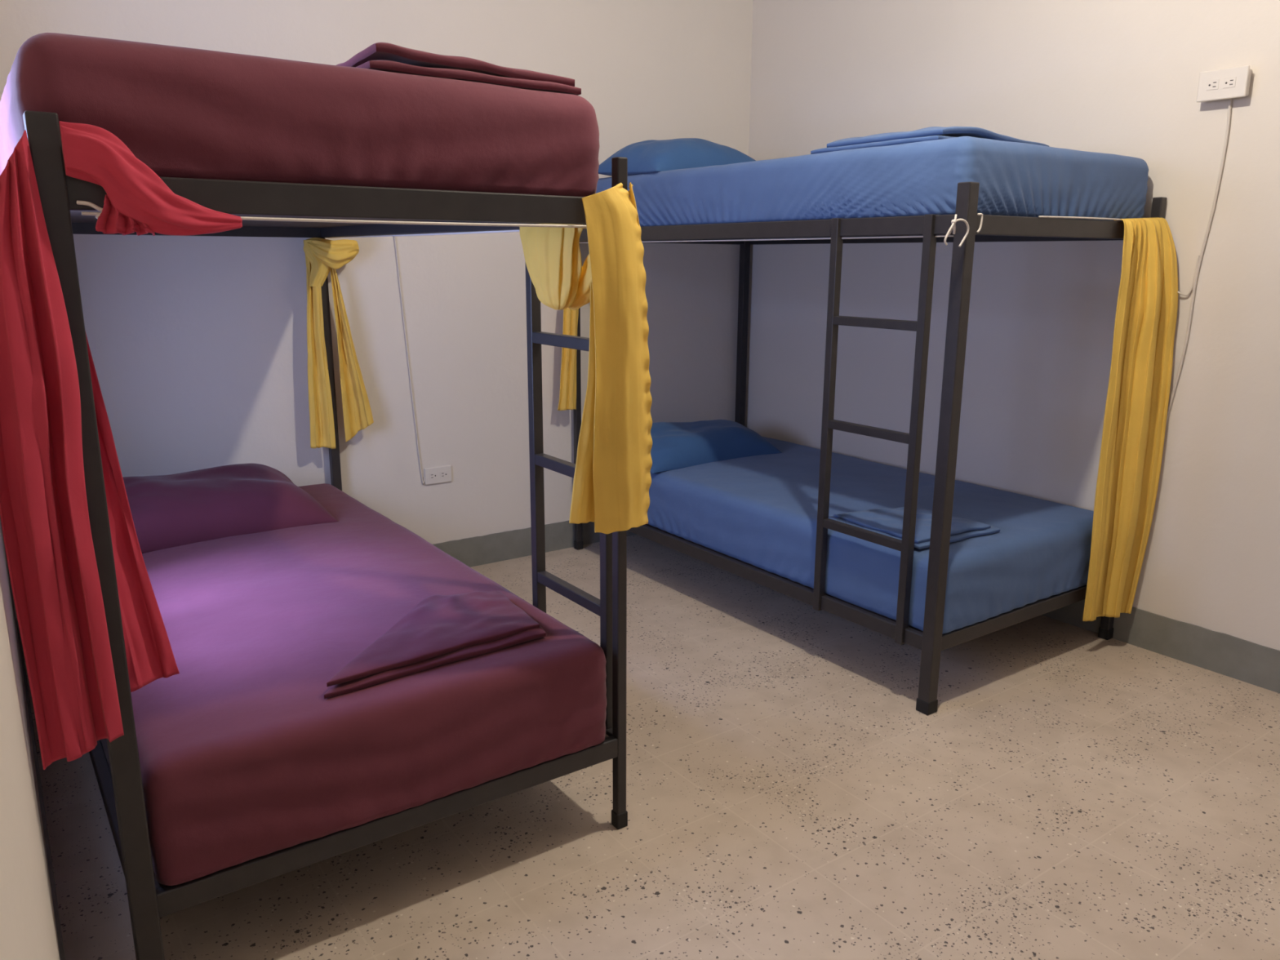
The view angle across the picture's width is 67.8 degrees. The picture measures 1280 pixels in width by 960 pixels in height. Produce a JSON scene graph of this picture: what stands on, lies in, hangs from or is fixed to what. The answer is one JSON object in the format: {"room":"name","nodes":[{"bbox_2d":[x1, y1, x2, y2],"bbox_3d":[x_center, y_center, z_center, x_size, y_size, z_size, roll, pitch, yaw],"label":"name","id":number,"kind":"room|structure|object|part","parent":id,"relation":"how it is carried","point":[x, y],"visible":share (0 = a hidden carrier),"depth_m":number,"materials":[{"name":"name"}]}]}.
{"room":"dormitory","nodes":[
{"label":"dormitory","id":0,"kind":"room"},
{"bbox_2d":[0,518,60,959],"bbox_3d":[-0.810,-0.333,0.987,0.120,2.850,4.850,-9,16,-33],"label":"wall","id":1,"kind":"structure","parent":0,"point":[28,927],"depth_m":0.84,"materials":[{"name":"white paint"}]},
{"bbox_2d":[16,622,65,959],"bbox_3d":[-0.780,0.984,1.345,0.016,0.123,4.690,-9,16,-33],"label":"baseboard","id":2,"kind":"structure","parent":1,"relation":"attached to","point":[60,944],"depth_m":2.12,"materials":[{"name":"grey paint"}]},
{"bbox_2d":[0,0,753,618],"bbox_3d":[-0.928,-0.993,3.811,3.726,2.850,0.120,-9,16,-34],"label":"wall","id":3,"kind":"structure","parent":0,"point":[197,344],"depth_m":3.83,"materials":[{"name":"white paint"}]},
{"bbox_2d":[16,520,636,653],"bbox_3d":[-0.795,0.323,4.147,3.226,0.135,0.016,-9,16,-34],"label":"baseboard","id":4,"kind":"structure","parent":3,"relation":"attached to","point":[475,551],"depth_m":4.29,"materials":[{"name":"grey paint"}]},
{"bbox_2d":[394,236,425,484],"bbox_3d":[-0.935,-0.618,3.813,0.098,1.322,0.007,-9,16,-34],"label":"cable","id":5,"kind":"object","parent":3,"relation":"attached to","point":[395,244],"visible":0.71,"depth_m":3.84,"materials":[{"name":"beige plastic"}]},
{"bbox_2d":[424,465,451,484],"bbox_3d":[-0.851,-0.021,4.015,0.120,0.070,0.012,-9,16,-34],"label":"wall outlet","id":6,"kind":"object","parent":3,"relation":"attached to","point":[440,474],"visible":1,"depth_m":4.01,"materials":[{"name":"white plastic"}]},
{"bbox_2d":[429,472,437,479],"bbox_3d":[-0.868,-0.017,3.998,0.034,0.028,0.002,-9,16,-34],"label":"socket","id":7,"kind":"object","parent":6,"relation":"attached to","point":[433,476],"depth_m":4.00,"materials":[{"name":"grey"}]},
{"bbox_2d":[440,471,448,478],"bbox_3d":[-0.828,-0.023,4.025,0.034,0.028,0.002,-9,16,-34],"label":"socket","id":8,"kind":"object","parent":6,"relation":"attached to","point":[443,474],"depth_m":4.02,"materials":[{"name":"grey"}]},
{"bbox_2d":[23,534,1279,959],"bbox_3d":[0.719,0.982,1.877,3.726,0.100,5.840,-9,16,-34],"label":"floor","id":9,"kind":"structure","parent":0,"point":[1069,792],"depth_m":2.28,"materials":[{"name":"stone"}]},
{"bbox_2d":[22,110,627,959],"bbox_3d":[-1.025,-0.033,2.606,1.050,1.528,2.001,-9,16,-34],"label":"bunk bed","id":10,"kind":"object","parent":9,"relation":"on","point":[116,764],"visible":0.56,"depth_m":1.76,"materials":[{"name":"black metal"}]},
{"bbox_3d":[-0.869,0.209,1.546,0.041,1.516,0.041,-9,16,-34],"label":"post","id":11,"kind":"part","parent":10,"relation":"part of","materials":[{"name":"black metal"}]},
{"bbox_3d":[-1.437,0.567,2.448,0.024,0.047,1.930,-9,16,-34],"label":"rail","id":12,"kind":"part","parent":10,"relation":"part of","materials":[{"name":"black metal"}]},
{"bbox_2d":[0,120,242,769],"bbox_3d":[-0.814,-0.052,1.516,0.377,0.967,0.151,-12,18,-42],"label":"curtain","id":13,"kind":"object","parent":10,"relation":"hanging from","point":[44,515],"visible":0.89,"depth_m":1.42,"materials":[{"name":"fabric"}]},
{"bbox_3d":[-1.584,-0.857,3.233,0.985,0.053,0.024,-9,16,-34],"label":"rail","id":14,"kind":"part","parent":10,"relation":"part of","materials":[{"name":"black metal"}]},
{"bbox_2d":[0,32,599,196],"bbox_3d":[-1.034,-0.795,2.423,1.023,0.221,1.940,-9,16,-34],"label":"mattress","id":15,"kind":"object","parent":10,"relation":"on","point":[181,112],"visible":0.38,"depth_m":1.60,"materials":[{"name":"red fabric"}]},
{"bbox_2d":[336,42,581,95],"bbox_3d":[-0.424,-0.825,1.982,0.452,0.055,0.438,-9,16,-34],"label":"sheet","id":16,"kind":"object","parent":15,"relation":"on","point":[382,56],"visible":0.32,"depth_m":1.79,"materials":[{"name":"red fabric"}]},
{"bbox_3d":[-0.454,-0.489,1.682,0.985,0.053,0.024,-9,16,-34],"label":"rail","id":17,"kind":"part","parent":10,"relation":"part of","materials":[{"name":"black metal"}]},
{"bbox_3d":[-1.188,-0.287,3.663,0.033,1.516,0.033,-9,16,-34],"label":"post","id":18,"kind":"part","parent":10,"relation":"part of","materials":[{"name":"black metal"}]},
{"bbox_2d":[76,200,586,227],"bbox_3d":[-0.434,-0.458,1.670,0.961,0.027,0.026,-9,16,-34],"label":"cord","id":19,"kind":"object","parent":10,"relation":"attached to","point":[78,202],"visible":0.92,"depth_m":1.66,"materials":[{"name":"beige plastic"}]},
{"bbox_2d":[303,237,373,448],"bbox_3d":[-1.133,-0.505,3.574,0.252,0.783,0.093,-9,16,-34],"label":"curtain","id":20,"kind":"object","parent":10,"relation":"hanging from","point":[322,255],"visible":1,"depth_m":3.57,"materials":[{"name":"fabric"}]},
{"bbox_2d":[130,483,607,885],"bbox_3d":[-1.020,0.361,2.685,0.968,0.265,1.970,-9,16,-34],"label":"mattress","id":21,"kind":"object","parent":10,"relation":"on","point":[243,755],"visible":0.63,"depth_m":1.99,"materials":[{"name":"purple fabric"}]},
{"bbox_2d":[122,462,337,553],"bbox_3d":[-1.417,0.064,3.050,0.720,0.175,0.508,-10,17,-37],"label":"pillow","id":22,"kind":"object","parent":21,"relation":"on","point":[186,508],"visible":0.59,"depth_m":2.94,"materials":[{"name":"purple fabric"}]},
{"bbox_2d":[324,591,546,698],"bbox_3d":[-0.504,0.341,2.161,0.545,0.039,0.378,-9,16,-34],"label":"sheet","id":23,"kind":"object","parent":21,"relation":"on","point":[439,630],"visible":1,"depth_m":2.10,"materials":[{"name":"purple fabric"}]},
{"bbox_3d":[-0.460,0.687,1.957,0.985,0.047,0.024,-9,16,-34],"label":"rail","id":24,"kind":"part","parent":10,"relation":"part of","materials":[{"name":"black metal"}]},
{"bbox_3d":[-0.607,-0.737,2.742,0.024,0.053,1.930,-9,16,-34],"label":"rail","id":25,"kind":"part","parent":10,"relation":"part of","materials":[{"name":"black metal"}]},
{"bbox_2d":[328,227,586,238],"bbox_3d":[-0.599,-0.656,2.795,0.036,0.139,1.861,-9,16,-34],"label":"cord","id":26,"kind":"object","parent":10,"relation":"attached to","point":[501,231],"visible":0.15,"depth_m":2.69,"materials":[{"name":"beige plastic"}]},
{"bbox_2d":[519,223,591,310],"bbox_3d":[-0.175,-0.477,2.135,0.363,0.189,0.088,11,17,40],"label":"curtain","id":27,"kind":"object","parent":10,"relation":"hanging from","point":[558,277],"visible":0.84,"depth_m":2.10,"materials":[{"name":"fabric"}]},
{"bbox_3d":[-0.613,0.438,3.017,0.024,0.047,1.930,-9,16,-34],"label":"rail","id":28,"kind":"part","parent":10,"relation":"part of","materials":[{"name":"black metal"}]},
{"bbox_2d":[568,182,652,533],"bbox_3d":[-0.054,-0.243,1.979,0.074,0.724,0.204,11,17,40],"label":"curtain","id":29,"kind":"object","parent":10,"relation":"hanging from","point":[612,481],"visible":1,"depth_m":1.97,"materials":[{"name":"fabric"}]},
{"bbox_3d":[-0.045,0.080,2.115,0.025,1.516,0.025,-9,16,-34],"label":"post","id":30,"kind":"part","parent":10,"relation":"part of","materials":[{"name":"black metal"}]},
{"bbox_2d":[573,182,1166,715],"bbox_3d":[0.699,-0.297,3.774,1.042,1.528,2.037,-9,16,-34],"label":"bunk bed","id":31,"kind":"object","parent":9,"relation":"on","point":[931,641],"visible":0.62,"depth_m":2.87,"materials":[{"name":"black metal"}]},
{"bbox_3d":[-0.283,-0.428,4.283,0.027,1.516,0.027,-9,16,-34],"label":"post","id":32,"kind":"part","parent":31,"relation":"part of","materials":[{"name":"black metal"}]},
{"bbox_3d":[0.128,-1.125,4.417,0.976,0.053,0.024,-9,16,-34],"label":"rail","id":33,"kind":"part","parent":31,"relation":"part of","materials":[{"name":"black metal"}]},
{"bbox_3d":[0.515,-0.552,4.835,0.038,1.516,0.038,-9,16,-34],"label":"post","id":34,"kind":"part","parent":31,"relation":"part of","materials":[{"name":"black metal"}]},
{"bbox_3d":[0.296,-0.873,3.344,0.024,0.053,1.968,-9,16,-34],"label":"rail","id":35,"kind":"part","parent":31,"relation":"part of","materials":[{"name":"black metal"}]},
{"bbox_2d":[579,214,968,247],"bbox_3d":[0.266,-0.842,3.293,0.116,0.083,2.001,-9,16,-34],"label":"cord","id":36,"kind":"object","parent":31,"relation":"attached to","point":[953,221],"visible":0.99,"depth_m":2.85,"materials":[{"name":"beige plastic"}]},
{"bbox_2d":[557,307,578,410],"bbox_3d":[-0.309,-0.660,4.147,0.123,0.722,0.035,-9,16,-34],"label":"curtain","id":37,"kind":"object","parent":36,"relation":"hanging from","point":[567,395],"visible":0.51,"depth_m":4.18,"materials":[{"name":"fabric"}]},
{"bbox_3d":[0.290,0.302,3.619,0.024,0.047,1.968,-9,16,-34],"label":"rail","id":38,"kind":"part","parent":31,"relation":"part of","materials":[{"name":"black metal"}]},
{"bbox_2d":[647,436,1093,634],"bbox_3d":[0.704,0.104,3.853,0.979,0.253,1.990,-9,16,-34],"label":"mattress","id":39,"kind":"object","parent":31,"relation":"on","point":[760,511],"visible":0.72,"depth_m":3.31,"materials":[{"name":"blue fabric"}]},
{"bbox_2d":[649,419,782,473],"bbox_3d":[0.224,-0.177,4.239,0.730,0.157,0.429,-9,16,-34],"label":"pillow","id":40,"kind":"object","parent":39,"relation":"on","point":[675,445],"visible":0.65,"depth_m":4.11,"materials":[{"name":"blue fabric"}]},
{"bbox_2d":[828,506,999,549],"bbox_3d":[0.890,0.133,3.131,0.391,0.036,0.428,-9,16,-34],"label":"sheet","id":41,"kind":"object","parent":39,"relation":"on","point":[883,521],"visible":0.7,"depth_m":3.05,"materials":[{"name":"blue fabric"}]},
{"bbox_2d":[595,136,1148,226],"bbox_3d":[0.703,-1.062,3.597,0.981,0.223,1.963,-9,16,-34],"label":"mattress","id":42,"kind":"object","parent":31,"relation":"on","point":[1015,179],"visible":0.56,"depth_m":2.89,"materials":[{"name":"blue fabric"}]},
{"bbox_2d":[598,137,755,176],"bbox_3d":[0.189,-1.337,4.001,0.675,0.171,0.472,-9,16,-34],"label":"pillow","id":43,"kind":"object","parent":42,"relation":"on","point":[652,156],"visible":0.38,"depth_m":3.80,"materials":[{"name":"blue fabric"}]},
{"bbox_2d":[810,126,1048,154],"bbox_3d":[0.996,-1.082,3.086,0.735,0.064,0.502,-9,16,-34],"label":"sheet","id":44,"kind":"object","parent":42,"relation":"on","point":[932,133],"visible":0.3,"depth_m":2.86,"materials":[{"name":"blue fabric"}]},
{"bbox_3d":[1.112,-1.001,3.908,0.024,0.053,1.968,-9,16,-34],"label":"rail","id":45,"kind":"part","parent":31,"relation":"part of","materials":[{"name":"black metal"}]},
{"bbox_3d":[0.869,-0.052,2.702,0.041,1.516,0.041,-9,16,-34],"label":"post","id":46,"kind":"part","parent":31,"relation":"part of","materials":[{"name":"black metal"}]},
{"bbox_3d":[1.274,0.426,3.111,0.976,0.047,0.024,-9,16,-34],"label":"rail","id":47,"kind":"part","parent":31,"relation":"part of","materials":[{"name":"black metal"}]},
{"bbox_3d":[1.280,-0.749,2.836,0.976,0.053,0.024,-9,16,-34],"label":"rail","id":48,"kind":"part","parent":31,"relation":"part of","materials":[{"name":"black metal"}]},
{"bbox_2d":[976,213,1124,232],"bbox_3d":[1.286,-0.752,2.823,0.958,0.056,0.012,-9,16,-35],"label":"cord","id":49,"kind":"object","parent":31,"relation":"attached to","point":[978,214],"visible":0.86,"depth_m":2.79,"materials":[{"name":"beige plastic"}]},
{"bbox_2d":[1082,217,1177,621],"bbox_3d":[1.607,-0.177,3.146,0.270,1.341,0.128,-9,16,-34],"label":"curtain","id":50,"kind":"object","parent":49,"relation":"hanging from","point":[1138,393],"visible":0.99,"depth_m":3.13,"materials":[{"name":"fabric"}]},
{"bbox_3d":[1.685,-0.180,3.266,0.032,1.516,0.032,-9,16,-34],"label":"post","id":51,"kind":"part","parent":31,"relation":"part of","materials":[{"name":"black metal"}]},
{"bbox_2d":[744,0,1279,650],"bbox_3d":[2.232,-0.673,2.510,0.120,2.850,5.720,-9,16,-34],"label":"wall","id":52,"kind":"structure","parent":0,"point":[1113,77],"depth_m":3.43,"materials":[{"name":"white paint"}]},
{"bbox_2d":[1041,599,1279,693],"bbox_3d":[2.144,0.643,2.831,0.016,0.139,5.594,-9,16,-34],"label":"baseboard","id":53,"kind":"structure","parent":52,"relation":"attached to","point":[1237,658],"depth_m":3.21,"materials":[{"name":"grey paint"}]},
{"bbox_2d":[1177,255,1199,296],"bbox_3d":[1.745,-0.661,3.080,0.100,0.128,0.012,12,18,42],"label":"cable","id":54,"kind":"object","parent":52,"relation":"attached to","point":[1197,259],"visible":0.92,"depth_m":3.06,"materials":[{"name":"beige plastic"}]},
{"bbox_2d":[1165,98,1231,425],"bbox_3d":[1.767,-0.361,3.134,0.011,1.674,0.119,-9,16,-34],"label":"cable","id":55,"kind":"object","parent":52,"relation":"attached to","point":[1229,100],"visible":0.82,"depth_m":3.03,"materials":[{"name":"beige plastic"}]},
{"bbox_2d":[1195,65,1252,102],"bbox_3d":[1.780,-1.202,2.897,0.046,0.088,0.141,-9,16,-34],"label":"wall outlet","id":56,"kind":"object","parent":52,"relation":"attached to","point":[1235,82],"visible":1,"depth_m":2.88,"materials":[{"name":"white plastic"}]},
{"bbox_2d":[1206,79,1219,90],"bbox_3d":[1.747,-1.205,2.905,0.002,0.028,0.034,-9,16,-34],"label":"socket","id":57,"kind":"object","parent":56,"relation":"attached to","point":[1211,84],"depth_m":2.90,"materials":[{"name":"grey"}]},
{"bbox_2d":[1222,76,1236,88],"bbox_3d":[1.775,-1.196,2.867,0.002,0.028,0.034,-9,16,-34],"label":"socket","id":58,"kind":"object","parent":56,"relation":"attached to","point":[1228,82],"depth_m":2.87,"materials":[{"name":"grey"}]}
]}

